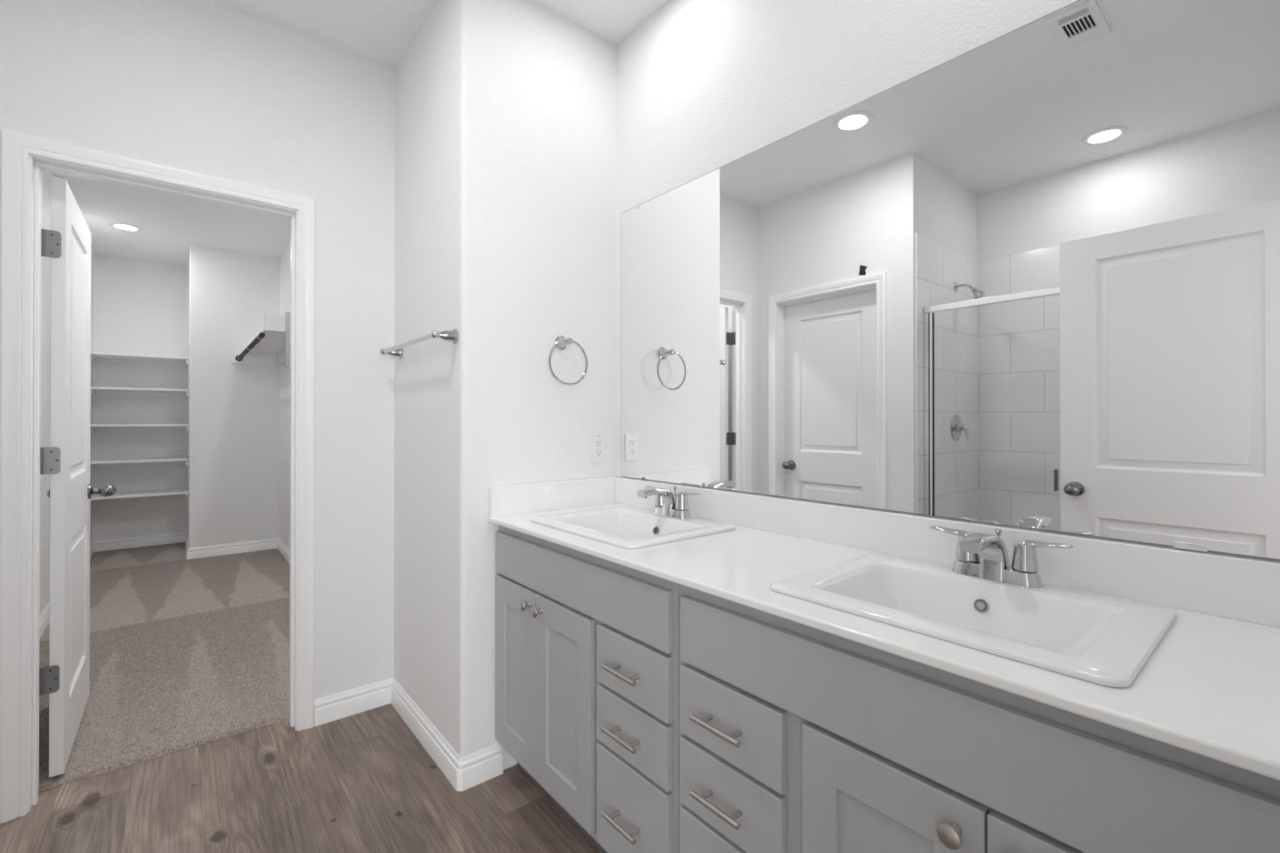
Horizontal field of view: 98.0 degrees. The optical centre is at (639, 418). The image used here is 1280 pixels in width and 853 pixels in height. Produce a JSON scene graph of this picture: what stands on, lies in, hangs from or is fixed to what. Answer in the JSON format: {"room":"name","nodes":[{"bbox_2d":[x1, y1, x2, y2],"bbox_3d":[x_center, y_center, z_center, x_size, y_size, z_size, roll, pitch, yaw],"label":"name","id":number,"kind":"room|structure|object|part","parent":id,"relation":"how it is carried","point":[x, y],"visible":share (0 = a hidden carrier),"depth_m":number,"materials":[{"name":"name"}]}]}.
{"room":"bathroom","nodes":[
{"label":"bathroom","id":0,"kind":"room"},
{"bbox_2d":[39,170,93,615],"bbox_3d":[-3.643,-0.150,3.333,0.150,2.763,4.459,0,0,-40],"label":"wall","id":1,"kind":"structure","parent":0,"point":[46,176],"depth_m":3.29,"materials":[{"name":"white paint"}]},
{"bbox_2d":[92,253,188,541],"bbox_3d":[-4.788,-0.142,5.319,0.825,2.763,0.100,0,0,-40],"label":"wall","id":2,"kind":"structure","parent":0,"point":[141,307],"depth_m":5.29,"materials":[{"name":"white paint"}]},
{"bbox_2d":[90,456,188,469],"bbox_3d":[-4.609,0.411,5.140,0.674,0.062,0.399,0,0,-40],"label":"closet shelf","id":3,"kind":"object","parent":2,"relation":"attached to","point":[99,462],"visible":0.82,"depth_m":5.12,"materials":[{"name":"white wood"}]},
{"bbox_2d":[90,488,188,504],"bbox_3d":[-4.609,0.721,5.138,0.674,0.062,0.399,0,0,-40],"label":"closet shelf","id":4,"kind":"object","parent":2,"relation":"attached to","point":[120,495],"visible":0.77,"depth_m":5.10,"materials":[{"name":"white wood"}]},
{"bbox_2d":[90,351,188,366],"bbox_3d":[-4.609,-0.538,5.143,0.674,0.062,0.399,0,0,-40],"label":"closet shelf","id":5,"kind":"object","parent":2,"relation":"attached to","point":[102,357],"visible":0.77,"depth_m":5.16,"materials":[{"name":"white wood"}]},
{"bbox_2d":[90,386,188,397],"bbox_3d":[-4.609,-0.238,5.142,0.674,0.062,0.399,0,0,-40],"label":"closet shelf","id":6,"kind":"object","parent":2,"relation":"attached to","point":[100,391],"visible":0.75,"depth_m":5.18,"materials":[{"name":"white wood"}]},
{"bbox_2d":[90,424,188,431],"bbox_3d":[-4.609,0.089,5.141,0.674,0.062,0.399,0,0,-40],"label":"closet shelf","id":7,"kind":"object","parent":2,"relation":"attached to","point":[98,427],"visible":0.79,"depth_m":5.16,"materials":[{"name":"white wood"}]},
{"bbox_2d":[39,541,289,791],"bbox_3d":[-3.118,1.230,3.748,1.475,0.036,4.446,0,0,-40],"label":"floor","id":8,"kind":"structure","parent":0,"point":[185,654],"depth_m":2.84,"materials":[{"name":"beige carpet"}]},
{"bbox_2d":[0,0,394,699],"bbox_3d":[-1.597,-0.155,2.059,1.394,2.763,0.115,0,0,-40],"label":"wall","id":9,"kind":"structure","parent":0,"point":[209,87],"depth_m":2.22,"materials":[{"name":"white paint"}]},
{"bbox_2d":[39,176,116,777],"bbox_3d":[-2.155,0.196,2.111,0.209,1.998,0.756,0,0,-40],"label":"door","id":10,"kind":"structure","parent":9,"relation":"in","point":[67,243],"depth_m":1.94,"materials":[{"name":"white wood"}]},
{"bbox_3d":[-2.310,0.313,2.393,0.087,0.065,0.072,0,0,-40],"label":"knob","id":11,"kind":"part","parent":10,"relation":"part of","materials":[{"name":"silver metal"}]},
{"bbox_2d":[0,129,314,824],"bbox_3d":[-1.656,0.175,1.997,0.834,2.102,0.132,0,0,-40],"label":"door frame","id":12,"kind":"structure","parent":9,"relation":"attached to","point":[23,157],"depth_m":1.76,"materials":[{"name":"white wood"}]},
{"bbox_2d":[187,244,279,548],"bbox_3d":[-3.929,-0.142,5.447,0.760,2.763,1.000,0,0,-40],"label":"wall","id":13,"kind":"structure","parent":0,"point":[233,431],"depth_m":5.01,"materials":[{"name":"white paint"}]},
{"bbox_2d":[0,703,603,852],"bbox_3d":[-0.396,1.247,-0.584,4.350,0.060,5.714,0,0,-40],"label":"floor","id":14,"kind":"structure","parent":0,"point":[362,782],"depth_m":1.77,"materials":[{"name":"brown wood"}]},
{"bbox_2d":[495,525,679,852],"bbox_3d":[-0.028,0.791,1.720,0.567,0.870,0.900,0,0,-40],"label":"vanity cabinet","id":15,"kind":"object","parent":14,"relation":"on","point":[587,647],"visible":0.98,"depth_m":1.47,"materials":[{"name":"grey paint"}]},
{"bbox_3d":[-0.400,0.816,1.801,0.018,0.560,0.274,0,0,-40],"label":"door","id":16,"kind":"part","parent":15,"relation":"part of","materials":[{"name":"grey paint"}]},
{"bbox_3d":[-0.353,0.575,1.708,0.030,0.032,0.032,0,0,-40],"label":"knob","id":17,"kind":"part","parent":15,"relation":"part of","materials":[{"name":"silver metal"}]},
{"bbox_3d":[-0.307,0.575,1.652,0.030,0.032,0.032,0,0,-40],"label":"knob","id":18,"kind":"part","parent":15,"relation":"part of","materials":[{"name":"silver metal"}]},
{"bbox_3d":[-0.218,0.815,1.581,0.018,0.560,0.292,0,0,-40],"label":"door","id":19,"kind":"part","parent":15,"relation":"part of","materials":[{"name":"grey paint"}]},
{"bbox_3d":[-0.041,0.967,1.324,0.040,0.012,0.122,0,0,-40],"label":"handle","id":20,"kind":"part","parent":15,"relation":"part of","materials":[{"name":"silver metal"}]},
{"bbox_3d":[-0.041,0.760,1.324,0.040,0.012,0.122,0,0,-40],"label":"handle","id":21,"kind":"part","parent":15,"relation":"part of","materials":[{"name":"silver metal"}]},
{"bbox_3d":[-0.041,0.607,1.325,0.040,0.012,0.122,0,0,-40],"label":"handle","id":22,"kind":"part","parent":15,"relation":"part of","materials":[{"name":"silver metal"}]},
{"bbox_3d":[-0.020,0.967,1.341,0.018,0.253,0.271,0,0,-40],"label":"drawer","id":23,"kind":"part","parent":15,"relation":"part of","materials":[{"name":"grey paint"}]},
{"bbox_3d":[-0.020,0.760,1.342,0.018,0.141,0.271,0,0,-40],"label":"drawer","id":24,"kind":"part","parent":15,"relation":"part of","materials":[{"name":"grey paint"}]},
{"bbox_3d":[-0.020,0.607,1.343,0.018,0.145,0.271,0,0,-40],"label":"drawer","id":25,"kind":"part","parent":15,"relation":"part of","materials":[{"name":"grey paint"}]},
{"bbox_2d":[679,584,1279,852],"bbox_3d":[0.554,0.788,1.020,0.567,0.870,0.920,0,0,-40],"label":"vanity cabinet","id":26,"kind":"object","parent":14,"relation":"on","point":[794,737],"visible":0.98,"depth_m":0.84,"materials":[{"name":"grey paint"}]},
{"bbox_3d":[0.176,0.967,1.106,0.018,0.253,0.266,0,0,-40],"label":"drawer","id":27,"kind":"part","parent":26,"relation":"part of","materials":[{"name":"grey paint"}]},
{"bbox_3d":[0.155,0.759,1.089,0.040,0.012,0.122,0,0,-40],"label":"handle","id":28,"kind":"part","parent":26,"relation":"part of","materials":[{"name":"silver metal"}]},
{"bbox_3d":[0.155,0.606,1.089,0.040,0.012,0.122,0,0,-40],"label":"handle","id":29,"kind":"part","parent":26,"relation":"part of","materials":[{"name":"silver metal"}]},
{"bbox_3d":[0.176,0.607,1.107,0.018,0.145,0.266,0,0,-40],"label":"drawer","id":30,"kind":"part","parent":26,"relation":"part of","materials":[{"name":"grey paint"}]},
{"bbox_3d":[0.176,0.759,1.106,0.018,0.141,0.266,0,0,-40],"label":"drawer","id":31,"kind":"part","parent":26,"relation":"part of","materials":[{"name":"grey paint"}]},
{"bbox_2d":[488,476,1279,781],"bbox_3d":[0.274,0.294,1.375,0.550,0.120,1.822,0,0,-40],"label":"countertop","id":32,"kind":"structure","parent":26,"relation":"on","point":[1210,687],"depth_m":0.98,"materials":[{"name":"white stone"}]},
{"bbox_2d":[530,505,735,549],"bbox_3d":[-0.034,0.396,1.753,0.425,0.139,0.538,0,0,-40],"label":"sink","id":33,"kind":"object","parent":32,"relation":"in","point":[624,527],"visible":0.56,"depth_m":1.82,"materials":[{"name":"white ceramic"}]},
{"bbox_2d":[637,485,699,519],"bbox_3d":[0.064,0.277,1.832,0.162,0.098,0.252,0,0,-40],"label":"sink faucet","id":34,"kind":"object","parent":32,"relation":"on","point":[667,504],"visible":1,"depth_m":1.82,"materials":[{"name":"silver metal"}]},
{"bbox_3d":[0.061,0.277,1.831,0.156,0.097,0.050,0,0,-40],"label":"spout","id":35,"kind":"part","parent":34,"relation":"part of","materials":[{"name":"silver metal"}]},
{"bbox_3d":[0.073,0.272,1.906,0.045,0.054,0.045,0,0,-40],"label":"handle","id":36,"kind":"part","parent":34,"relation":"part of","materials":[{"name":"silver metal"}]},
{"bbox_3d":[0.118,0.266,1.878,0.012,0.072,0.012,0,0,-40],"label":"lift rod","id":37,"kind":"part","parent":34,"relation":"part of","materials":[{"name":"silver metal"}]},
{"bbox_3d":[0.138,0.272,1.828,0.045,0.054,0.045,0,0,-40],"label":"handle","id":38,"kind":"part","parent":34,"relation":"part of","materials":[{"name":"silver metal"}]},
{"bbox_3d":[0.157,0.248,1.805,0.033,0.019,0.091,0,0,-40],"label":"lever","id":39,"kind":"part","parent":34,"relation":"part of","materials":[{"name":"silver metal"}]},
{"bbox_2d":[770,552,1176,688],"bbox_3d":[0.579,0.393,1.015,0.425,0.139,0.538,0,0,-40],"label":"sink","id":40,"kind":"object","parent":32,"relation":"in","point":[1099,639],"visible":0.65,"depth_m":1.01,"materials":[{"name":"white ceramic"}]},
{"bbox_2d":[929,525,1073,588],"bbox_3d":[0.678,0.274,1.092,0.162,0.098,0.252,0,0,-40],"label":"sink faucet","id":41,"kind":"object","parent":32,"relation":"on","point":[993,564],"visible":1,"depth_m":1.09,"materials":[{"name":"silver metal"}]},
{"bbox_3d":[0.668,0.245,1.189,0.033,0.019,0.091,0,0,-40],"label":"lever","id":42,"kind":"part","parent":41,"relation":"part of","materials":[{"name":"silver metal"}]},
{"bbox_3d":[0.687,0.269,1.166,0.045,0.054,0.045,0,0,-40],"label":"handle","id":43,"kind":"part","parent":41,"relation":"part of","materials":[{"name":"silver metal"}]},
{"bbox_3d":[0.676,0.274,1.090,0.156,0.097,0.050,0,0,-40],"label":"spout","id":44,"kind":"part","parent":41,"relation":"part of","materials":[{"name":"silver metal"}]},
{"bbox_3d":[0.733,0.263,1.137,0.012,0.072,0.012,0,0,-40],"label":"lift rod","id":45,"kind":"part","parent":41,"relation":"part of","materials":[{"name":"silver metal"}]},
{"bbox_3d":[0.752,0.269,1.087,0.045,0.054,0.045,0,0,-40],"label":"handle","id":46,"kind":"part","parent":41,"relation":"part of","materials":[{"name":"silver metal"}]},
{"bbox_3d":[0.771,0.245,1.065,0.033,0.019,0.091,0,0,-40],"label":"lever","id":47,"kind":"part","parent":41,"relation":"part of","materials":[{"name":"silver metal"}]},
{"bbox_3d":[0.379,0.812,0.862,0.018,0.560,0.284,0,0,-40],"label":"door","id":48,"kind":"part","parent":26,"relation":"part of","materials":[{"name":"grey paint"}]},
{"bbox_3d":[0.429,0.572,0.766,0.030,0.032,0.032,0,0,-40],"label":"knob","id":49,"kind":"part","parent":26,"relation":"part of","materials":[{"name":"silver metal"}]},
{"bbox_3d":[0.559,0.811,0.645,0.018,0.560,0.274,0,0,-40],"label":"door","id":50,"kind":"part","parent":26,"relation":"part of","materials":[{"name":"grey paint"}]},
{"bbox_2d":[52,0,668,266],"bbox_3d":[-1.861,-1.560,1.191,4.350,0.080,10.300,0,0,-40],"label":"ceiling","id":51,"kind":"structure","parent":0,"point":[381,32],"depth_m":3.54,"materials":[{"name":"white paint"}]},
{"bbox_2d":[109,222,142,230],"bbox_3d":[-4.046,-1.503,4.380,0.192,0.008,0.192,0,0,-40],"label":"recessed light","id":52,"kind":"object","parent":51,"relation":"in","point":[118,225],"visible":1,"depth_m":4.37,"materials":[{"name":"white plastic"}]},
{"bbox_2d":[279,0,615,769],"bbox_3d":[-1.712,-0.148,3.776,0.743,2.763,4.403,0,0,-40],"label":"wall","id":53,"kind":"structure","parent":0,"point":[505,126],"depth_m":2.03,"materials":[{"name":"white paint"}]},
{"bbox_2d":[39,532,289,639],"bbox_3d":[-3.081,1.171,3.813,1.335,0.100,4.389,0,0,-40],"label":"baseboard","id":54,"kind":"structure","parent":53,"relation":"attached to","point":[138,542],"depth_m":5.09,"materials":[{"name":"white wood"}]},
{"bbox_2d":[230,311,289,369],"bbox_3d":[-2.956,-0.452,4.423,0.370,0.525,1.819,0,0,-40],"label":"shelf","id":55,"kind":"object","parent":53,"relation":"attached to","point":[273,349],"visible":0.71,"depth_m":4.40,"materials":[{"name":"white wood"}]},
{"bbox_2d":[235,332,264,361],"bbox_3d":[-3.047,-0.542,4.335,0.054,0.054,1.801,0,0,-40],"label":"closet rod","id":56,"kind":"object","parent":55,"relation":"attached to","point":[261,335],"visible":1,"depth_m":4.13,"materials":[{"name":"black"}]},
{"bbox_2d":[314,677,503,791],"bbox_3d":[-0.887,1.177,2.070,0.835,0.100,0.301,0,0,40],"label":"baseboard","id":57,"kind":"structure","parent":53,"relation":"attached to","point":[467,772],"depth_m":2.13,"materials":[{"name":"white wood"}]},
{"bbox_2d":[380,328,458,359],"bbox_3d":[-0.847,-0.275,2.089,0.083,0.053,0.652,0,0,-40],"label":"towel bar","id":58,"kind":"object","parent":53,"relation":"attached to","point":[452,336],"visible":1,"depth_m":1.92,"materials":[{"name":"silver metal"}]},
{"bbox_3d":[-1.038,-0.274,2.319,0.083,0.053,0.053,0,0,-40],"label":"post","id":59,"kind":"part","parent":58,"relation":"part of","materials":[{"name":"silver metal"}]},
{"bbox_3d":[-0.656,-0.276,1.858,0.083,0.053,0.053,0,0,-40],"label":"post","id":60,"kind":"part","parent":58,"relation":"part of","materials":[{"name":"silver metal"}]},
{"bbox_2d":[548,335,587,385],"bbox_3d":[-0.277,-0.213,2.060,0.168,0.188,0.072,0,0,-40],"label":"towel ring","id":61,"kind":"object","parent":53,"relation":"attached to","point":[561,342],"visible":1,"depth_m":2.06,"materials":[{"name":"silver metal"}]},
{"bbox_2d":[590,434,605,463],"bbox_3d":[-0.164,0.120,2.193,0.070,0.115,0.007,0,0,-40],"label":"wall outlet","id":62,"kind":"object","parent":53,"relation":"attached to","point":[597,441],"visible":1,"depth_m":2.19,"materials":[{"name":"white plastic"}]},
{"bbox_2d":[595,450,602,456],"bbox_3d":[-0.163,0.140,2.192,0.033,0.025,0.002,0,0,-40],"label":"receptacle","id":63,"kind":"object","parent":62,"relation":"attached to","point":[597,452],"depth_m":2.19,"materials":[{"name":"white plastic"}]},
{"bbox_2d":[595,440,602,446],"bbox_3d":[-0.163,0.101,2.192,0.033,0.025,0.002,0,0,-40],"label":"receptacle","id":64,"kind":"object","parent":62,"relation":"attached to","point":[597,442],"depth_m":2.19,"materials":[{"name":"white plastic"}]},
{"bbox_2d":[613,476,1279,628],"bbox_3d":[0.478,0.286,1.545,0.019,0.102,1.822,0,0,-40],"label":"backsplash","id":65,"kind":"structure","parent":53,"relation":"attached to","point":[1247,590],"depth_m":1.11,"materials":[{"name":"white stone"}]},
{"bbox_2d":[615,0,1279,562],"bbox_3d":[0.556,-0.157,1.548,0.100,2.763,1.962,0,0,-40],"label":"wall","id":66,"kind":"structure","parent":0,"point":[702,86],"depth_m":1.73,"materials":[{"name":"white paint"}]},
{"bbox_2d":[620,0,1279,560],"bbox_3d":[0.494,-0.298,1.536,0.009,1.063,1.783,0,0,-40],"label":"mirror","id":67,"kind":"object","parent":66,"relation":"attached to","point":[1029,278],"visible":1,"depth_m":1.19,"materials":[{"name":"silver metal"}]}
]}

